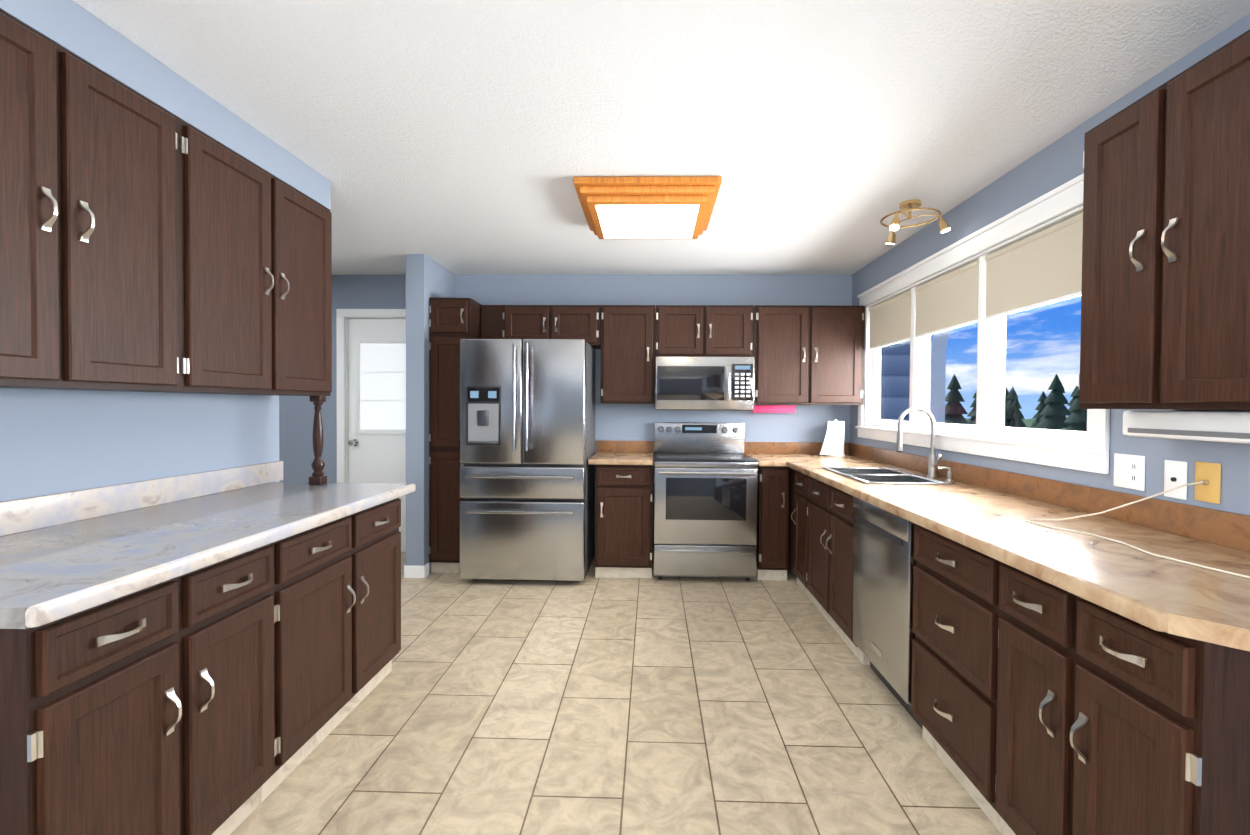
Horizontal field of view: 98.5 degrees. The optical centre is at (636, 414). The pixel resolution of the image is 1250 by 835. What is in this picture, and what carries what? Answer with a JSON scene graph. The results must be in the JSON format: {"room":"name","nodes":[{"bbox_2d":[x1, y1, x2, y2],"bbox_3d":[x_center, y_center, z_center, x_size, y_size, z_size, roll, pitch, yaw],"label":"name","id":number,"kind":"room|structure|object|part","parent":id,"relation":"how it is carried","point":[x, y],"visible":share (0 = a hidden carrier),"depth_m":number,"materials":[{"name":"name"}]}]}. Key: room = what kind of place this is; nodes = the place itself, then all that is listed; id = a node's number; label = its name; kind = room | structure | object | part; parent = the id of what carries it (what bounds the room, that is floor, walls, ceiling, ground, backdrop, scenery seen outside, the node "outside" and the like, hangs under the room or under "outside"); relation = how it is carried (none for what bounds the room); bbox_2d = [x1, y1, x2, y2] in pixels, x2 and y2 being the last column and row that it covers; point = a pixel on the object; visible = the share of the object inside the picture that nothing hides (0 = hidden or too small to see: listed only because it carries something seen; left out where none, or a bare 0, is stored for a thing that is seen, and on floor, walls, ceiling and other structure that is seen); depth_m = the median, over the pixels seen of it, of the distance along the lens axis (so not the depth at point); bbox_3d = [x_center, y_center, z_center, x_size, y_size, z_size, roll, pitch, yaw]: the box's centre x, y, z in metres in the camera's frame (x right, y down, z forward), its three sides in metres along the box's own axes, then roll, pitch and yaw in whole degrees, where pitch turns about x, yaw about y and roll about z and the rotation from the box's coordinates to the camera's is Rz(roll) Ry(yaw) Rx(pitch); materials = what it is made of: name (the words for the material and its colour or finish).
{"room":"kitchen","nodes":[
{"label":"kitchen","id":0,"kind":"room"},
{"bbox_2d":[0,388,278,501],"bbox_3d":[-1.983,0.066,0.551,0.120,2.440,4.500,0,1,2],"label":"wall","id":1,"kind":"structure","parent":0,"point":[53,441],"depth_m":1.96,"materials":[{"name":"blue paint"}]},
{"bbox_2d":[0,9,191,392],"bbox_3d":[-1.731,-0.547,1.471,0.320,0.940,0.772,0,1,2],"label":"upper cabinet","id":2,"kind":"object","parent":1,"relation":"attached to","point":[147,245],"depth_m":1.54,"materials":[{"name":"brown wood"}]},
{"bbox_2d":[192,126,279,395],"bbox_3d":[-1.713,-0.556,2.078,0.320,0.940,0.443,0,1,2],"label":"upper cabinet","id":3,"kind":"object","parent":1,"relation":"attached to","point":[236,202],"depth_m":2.09,"materials":[{"name":"brown wood"}]},
{"bbox_2d":[280,180,331,395],"bbox_3d":[-1.701,-0.563,2.517,0.320,0.940,0.435,0,1,2],"label":"upper cabinet","id":4,"kind":"object","parent":1,"relation":"attached to","point":[305,224],"depth_m":2.51,"materials":[{"name":"brown wood"}]},
{"bbox_2d":[0,0,330,209],"bbox_3d":[-1.726,-1.099,1.857,0.298,0.144,1.760,0,1,2],"label":"wall","id":5,"kind":"structure","parent":0,"point":[73,27],"depth_m":1.77,"materials":[{"name":"blue paint"}]},
{"bbox_2d":[406,254,454,572],"bbox_3d":[-1.664,0.008,4.375,0.140,2.440,0.633,0,1,2],"label":"wall","id":6,"kind":"structure","parent":0,"point":[427,278],"depth_m":4.06,"materials":[{"name":"blue paint"}]},
{"bbox_2d":[404,563,428,577],"bbox_3d":[-3.079,1.173,4.427,2.981,0.090,0.645,0,1,2],"label":"baseboard","id":7,"kind":"structure","parent":6,"relation":"attached to","point":[416,571],"depth_m":4.07,"materials":[{"name":"white paint"}]},
{"bbox_2d":[279,275,851,557],"bbox_3d":[-1.304,0.005,4.743,6.500,2.440,0.120,0,1,2],"label":"wall","id":8,"kind":"structure","parent":0,"point":[635,422],"depth_m":4.64,"materials":[{"name":"blue paint"}]},
{"bbox_2d":[336,309,405,482],"bbox_3d":[-2.175,0.149,4.762,0.898,2.140,0.136,0,1,2],"label":"door frame","id":9,"kind":"structure","parent":8,"relation":"attached to","point":[343,316],"depth_m":4.70,"materials":[{"name":"white paint"}]},
{"bbox_2d":[348,319,405,551],"bbox_3d":[-2.151,0.183,4.724,0.798,2.056,0.132,0,1,2],"label":"back door","id":10,"kind":"structure","parent":8,"relation":"in","point":[377,398],"depth_m":4.74,"materials":[{"name":"white paint"}]},
{"bbox_2d":[481,305,600,348],"bbox_3d":[-0.772,-0.728,4.490,0.965,0.320,0.330,0,1,2],"label":"upper cabinet","id":11,"kind":"object","parent":8,"relation":"attached to","point":[522,322],"depth_m":4.33,"materials":[{"name":"brown wood"}]},
{"bbox_2d":[597,305,656,403],"bbox_3d":[-0.069,-0.487,4.474,0.435,0.790,0.330,0,1,2],"label":"upper cabinet","id":12,"kind":"object","parent":8,"relation":"attached to","point":[628,347],"depth_m":4.32,"materials":[{"name":"brown wood"}]},
{"bbox_2d":[657,305,756,356],"bbox_3d":[0.544,-0.670,4.453,0.780,0.415,0.330,0,1,2],"label":"upper cabinet","id":13,"kind":"object","parent":8,"relation":"attached to","point":[682,330],"depth_m":4.29,"materials":[{"name":"brown wood"}]},
{"bbox_2d":[655,356,754,410],"bbox_3d":[0.540,-0.248,4.410,0.774,0.421,0.421,0,1,2],"label":"microwave","id":14,"kind":"object","parent":13,"relation":"attached to","point":[704,383],"visible":1,"depth_m":4.22,"materials":[{"name":"grey metal"}]},
{"bbox_2d":[754,305,864,404],"bbox_3d":[1.376,-0.477,4.433,0.877,0.790,0.330,0,1,2],"label":"upper cabinet","id":15,"kind":"object","parent":8,"relation":"attached to","point":[808,354],"depth_m":4.27,"materials":[{"name":"brown wood"}]},
{"bbox_2d":[752,405,794,412],"bbox_3d":[1.152,-0.049,4.540,0.350,0.064,0.080,0,1,2],"label":"box","id":16,"kind":"object","parent":15,"relation":"attached to","point":[774,408],"visible":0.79,"depth_m":4.50,"materials":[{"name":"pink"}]},
{"bbox_2d":[230,552,1001,834],"bbox_3d":[-1.465,1.305,1.506,6.620,0.060,6.640,0,1,2],"label":"floor","id":17,"kind":"structure","parent":0,"point":[590,704],"depth_m":2.18,"materials":[{"name":"tile"}]},
{"bbox_2d":[0,570,195,834],"bbox_3d":[-1.547,0.843,1.251,0.720,0.870,0.340,0,1,2],"label":"base cabinet","id":18,"kind":"object","parent":17,"relation":"on","point":[98,703],"depth_m":1.21,"materials":[{"name":"brown wood"}]},
{"bbox_2d":[0,461,415,628],"bbox_3d":[-1.507,0.326,1.918,0.755,0.140,1.750,0,1,2],"label":"countertop","id":19,"kind":"structure","parent":18,"relation":"on","point":[64,554],"depth_m":1.67,"materials":[{"name":"stone"}]},
{"bbox_2d":[309,396,326,484],"bbox_3d":[-1.574,0.125,2.657,0.060,0.436,0.060,0,1,2],"label":"spindle post","id":20,"kind":"object","parent":19,"relation":"on","point":[318,477],"visible":1,"depth_m":2.64,"materials":[{"name":"brown wood"}]},
{"bbox_2d":[196,539,287,834],"bbox_3d":[-1.537,0.838,1.596,0.720,0.870,0.350,0,1,2],"label":"base cabinet","id":21,"kind":"object","parent":17,"relation":"on","point":[226,696],"depth_m":1.61,"materials":[{"name":"brown wood"}]},
{"bbox_2d":[284,512,359,774],"bbox_3d":[-1.526,0.831,1.996,0.720,0.870,0.450,0,1,2],"label":"base cabinet","id":22,"kind":"object","parent":17,"relation":"on","point":[322,563],"depth_m":2.00,"materials":[{"name":"brown wood"}]},
{"bbox_2d":[360,498,400,701],"bbox_3d":[-1.513,0.825,2.436,0.720,0.870,0.430,0,1,2],"label":"base cabinet","id":23,"kind":"object","parent":17,"relation":"on","point":[380,536],"depth_m":2.43,"materials":[{"name":"brown wood"}]},
{"bbox_2d":[429,298,480,572],"bbox_3d":[-1.434,0.165,4.389,0.314,2.130,0.596,0,1,2],"label":"pantry cabinet","id":24,"kind":"object","parent":17,"relation":"on","point":[453,322],"visible":0.67,"depth_m":4.13,"materials":[{"name":"brown wood"}]},
{"bbox_2d":[460,339,595,581],"bbox_3d":[-0.818,0.343,4.224,0.905,1.787,0.837,0,1,2],"label":"fridge","id":25,"kind":"object","parent":17,"relation":"on","point":[527,452],"visible":1,"depth_m":3.87,"materials":[{"name":"grey metal"}]},
{"bbox_2d":[595,465,652,577],"bbox_3d":[-0.091,0.805,4.349,0.430,0.870,0.620,0,1,2],"label":"base cabinet","id":26,"kind":"object","parent":17,"relation":"on","point":[623,521],"depth_m":4.05,"materials":[{"name":"brown wood"}]},
{"bbox_2d":[588,440,652,464],"bbox_3d":[-0.110,0.298,4.322,0.485,0.140,0.660,0,1,2],"label":"countertop","id":27,"kind":"structure","parent":26,"relation":"on","point":[612,452],"depth_m":4.51,"materials":[{"name":"laminate"}]},
{"bbox_2d":[653,422,757,580],"bbox_3d":[0.517,0.658,4.262,0.764,1.175,0.730,0,1,2],"label":"range","id":28,"kind":"object","parent":17,"relation":"on","point":[705,496],"visible":1,"depth_m":3.96,"materials":[{"name":"silver metal"}]},
{"bbox_2d":[756,466,788,580],"bbox_3d":[1.035,0.813,4.317,0.222,0.870,0.620,0,1,2],"label":"base cabinet","id":29,"kind":"object","parent":17,"relation":"on","point":[772,545],"depth_m":4.01,"materials":[{"name":"brown wood"}]},
{"bbox_2d":[788,468,791,569],"bbox_3d":[1.487,0.816,4.303,0.640,0.870,0.618,0,1,2],"label":"base cabinet","id":30,"kind":"object","parent":17,"relation":"on","point":[790,470],"depth_m":4.06,"materials":[{"name":"brown wood"}]},
{"bbox_2d":[792,469,852,591],"bbox_3d":[1.461,0.825,3.722,0.660,0.870,0.330,0,1,2],"label":"base cabinet","id":31,"kind":"object","parent":17,"relation":"on","point":[803,485],"depth_m":3.74,"materials":[{"name":"brown wood"}]},
{"bbox_2d":[804,496,852,615],"bbox_3d":[1.449,0.916,3.338,0.660,0.700,0.440,0,1,2],"label":"base cabinet","id":32,"kind":"object","parent":17,"relation":"on","point":[814,506],"depth_m":3.40,"materials":[{"name":"brown wood"}]},
{"bbox_2d":[824,508,869,664],"bbox_3d":[1.437,0.923,2.923,0.660,0.700,0.390,0,1,2],"label":"base cabinet","id":33,"kind":"object","parent":17,"relation":"on","point":[838,522],"depth_m":2.95,"materials":[{"name":"brown wood"}]},
{"bbox_2d":[853,496,922,729],"bbox_3d":[1.393,0.846,2.428,0.622,0.868,0.592,0,1,2],"label":"dishwasher","id":34,"kind":"object","parent":17,"relation":"on","point":[884,564],"visible":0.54,"depth_m":2.36,"materials":[{"name":"grey metal"}]},
{"bbox_2d":[911,525,1249,834],"bbox_3d":[1.400,0.859,1.573,0.660,0.870,1.110,0,1,2],"label":"base cabinet","id":35,"kind":"object","parent":17,"relation":"on","point":[1040,707],"depth_m":1.34,"materials":[{"name":"brown wood"}]},
{"bbox_2d":[744,442,1249,651],"bbox_3d":[1.316,0.332,2.787,0.903,0.140,3.648,0,1,2],"label":"countertop","id":36,"kind":"structure","parent":35,"relation":"on","point":[989,512],"depth_m":1.67,"materials":[{"name":"stone"}]},
{"bbox_2d":[820,419,844,456],"bbox_3d":[1.604,0.188,4.433,0.218,0.299,0.150,0,1,2],"label":"paper towel","id":37,"kind":"object","parent":36,"relation":"on","point":[833,444],"visible":1,"depth_m":4.38,"materials":[{"name":"white paper"}]},
{"bbox_2d":[822,467,954,484],"bbox_3d":[1.429,0.438,3.151,0.460,0.178,0.720,0,1,2],"label":"sink","id":38,"kind":"object","parent":36,"relation":"in","point":[879,475],"visible":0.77,"depth_m":3.13,"materials":[{"name":"silver metal"}]},
{"bbox_2d":[896,407,940,477],"bbox_3d":[1.614,0.156,3.063,0.236,0.406,0.132,0,1,2],"label":"faucet","id":39,"kind":"object","parent":36,"relation":"on","point":[933,464],"visible":1,"depth_m":3.09,"materials":[{"name":"silver metal"}]},
{"bbox_2d":[938,467,953,481],"bbox_3d":[1.678,0.321,2.922,0.081,0.080,0.040,0,1,2],"label":"soap dispenser","id":40,"kind":"object","parent":36,"relation":"on","point":[949,476],"visible":1,"depth_m":2.92,"materials":[{"name":"silver metal"}]},
{"bbox_2d":[1025,481,1249,578],"bbox_3d":[1.532,0.293,1.466,0.368,0.180,0.884,0,1,2],"label":"cord","id":41,"kind":"object","parent":36,"relation":"on","point":[1194,564],"visible":1,"depth_m":1.67,"materials":[{"name":"beige plastic"}]},
{"bbox_2d":[72,0,1249,274],"bbox_3d":[-1.448,-1.195,1.467,6.620,0.060,6.640,0,1,2],"label":"ceiling","id":42,"kind":"structure","parent":0,"point":[478,136],"depth_m":2.00,"materials":[{"name":"white paint"}]},
{"bbox_2d":[573,176,721,238],"bbox_3d":[0.061,-1.121,3.006,0.730,0.112,0.730,0,1,2],"label":"ceiling light fixture","id":43,"kind":"object","parent":42,"relation":"attached to","point":[674,207],"visible":1,"depth_m":2.75,"materials":[{"name":"brown wood"}]},
{"bbox_2d":[880,199,950,243],"bbox_3d":[1.521,-1.076,2.987,0.345,0.181,0.346,0,1,2],"label":"spotlights","id":44,"kind":"object","parent":42,"relation":"attached to","point":[909,206],"visible":1,"depth_m":2.92,"materials":[{"name":"gold metal"}]},
{"bbox_2d":[850,13,1249,515],"bbox_3d":[1.794,0.078,1.454,0.120,2.440,6.520,0,1,2],"label":"wall","id":45,"kind":"structure","parent":0,"point":[1053,165],"depth_m":2.20,"materials":[{"name":"blue paint"}]},
{"bbox_2d":[855,173,1109,473],"bbox_3d":[1.828,-0.375,3.172,0.155,1.152,2.414,0,1,2],"label":"window","id":46,"kind":"structure","parent":45,"relation":"in","point":[1092,455],"depth_m":2.77,"materials":[{"name":"white paint"}]},
{"bbox_2d":[869,259,978,349],"bbox_3d":[1.825,-0.660,3.523,0.036,0.330,1.415,0,1,2],"label":"window blinds","id":47,"kind":"object","parent":46,"relation":"attached to","point":[948,301],"depth_m":3.30,"materials":[{"name":"fabric"}]},
{"bbox_3d":[1.834,-0.364,3.172,0.125,0.936,2.196,0,1,2],"label":"window sashes","id":48,"kind":"part","parent":46,"relation":"part of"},
{"bbox_2d":[985,212,1082,319],"bbox_3d":[1.794,-0.644,2.447,0.036,0.330,0.624,0,1,2],"label":"window blinds","id":49,"kind":"object","parent":46,"relation":"attached to","point":[1041,268],"depth_m":2.40,"materials":[{"name":"fabric"}]},
{"bbox_2d":[1114,453,1144,490],"bbox_3d":[1.740,0.201,1.903,0.009,0.120,0.120,0,1,2],"label":"electrical outlet plate","id":50,"kind":"object","parent":45,"relation":"attached to","point":[1129,471],"depth_m":1.90,"materials":[{"name":"white plastic"}]},
{"bbox_2d":[1079,29,1249,409],"bbox_3d":[1.555,-0.456,1.293,0.352,0.890,0.900,0,1,2],"label":"upper cabinet","id":51,"kind":"object","parent":45,"relation":"attached to","point":[1165,306],"visible":1,"depth_m":1.42,"materials":[{"name":"brown wood"}]},
{"bbox_2d":[1123,410,1249,443],"bbox_3d":[1.655,0.033,1.483,0.149,0.084,0.570,0,1,2],"label":"under-cabinet light","id":52,"kind":"object","parent":51,"relation":"attached to","point":[1225,426],"visible":1,"depth_m":1.54,"materials":[{"name":"white plastic"}]},
{"bbox_2d":[1164,460,1184,498],"bbox_3d":[1.733,0.208,1.734,0.012,0.120,0.072,0,1,2],"label":"electrical outlet plate","id":53,"kind":"object","parent":45,"relation":"attached to","point":[1174,471],"depth_m":1.73,"materials":[{"name":"white plastic"}]},
{"bbox_2d":[1184,461,1220,503],"bbox_3d":[1.728,0.205,1.634,0.016,0.120,0.072,0,1,2],"label":"electrical outlet plate","id":54,"kind":"object","parent":45,"relation":"attached to","point":[1209,473],"depth_m":1.63,"materials":[{"name":"yellow plastic"}]},
{"label":"outside","id":55,"kind":"structure","parent":0,"visible":0},
{"bbox_2d":[965,418,1065,429],"bbox_3d":[62.139,3.167,78.262,200.000,0.100,280.000,0,1,2],"label":"ground","id":56,"kind":"structure","parent":55,"point":[1027,422],"depth_m":156.78,"materials":[{"name":"green plant"}]},
{"bbox_2d":[880,329,952,422],"bbox_3d":[3.911,0.439,6.182,3.790,6.800,0.120,0,1,2],"label":"wall","id":57,"kind":"structure","parent":56,"relation":"on","point":[897,364],"depth_m":6.15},
{"bbox_2d":[945,374,1086,431],"bbox_3d":[71.421,-1.252,74.902,83.922,8.972,87.928,0,1,2],"label":"trees","id":58,"kind":"object","parent":56,"relation":"on","point":[1056,404],"depth_m":75.66,"materials":[{"name":"green plant"}]}
]}

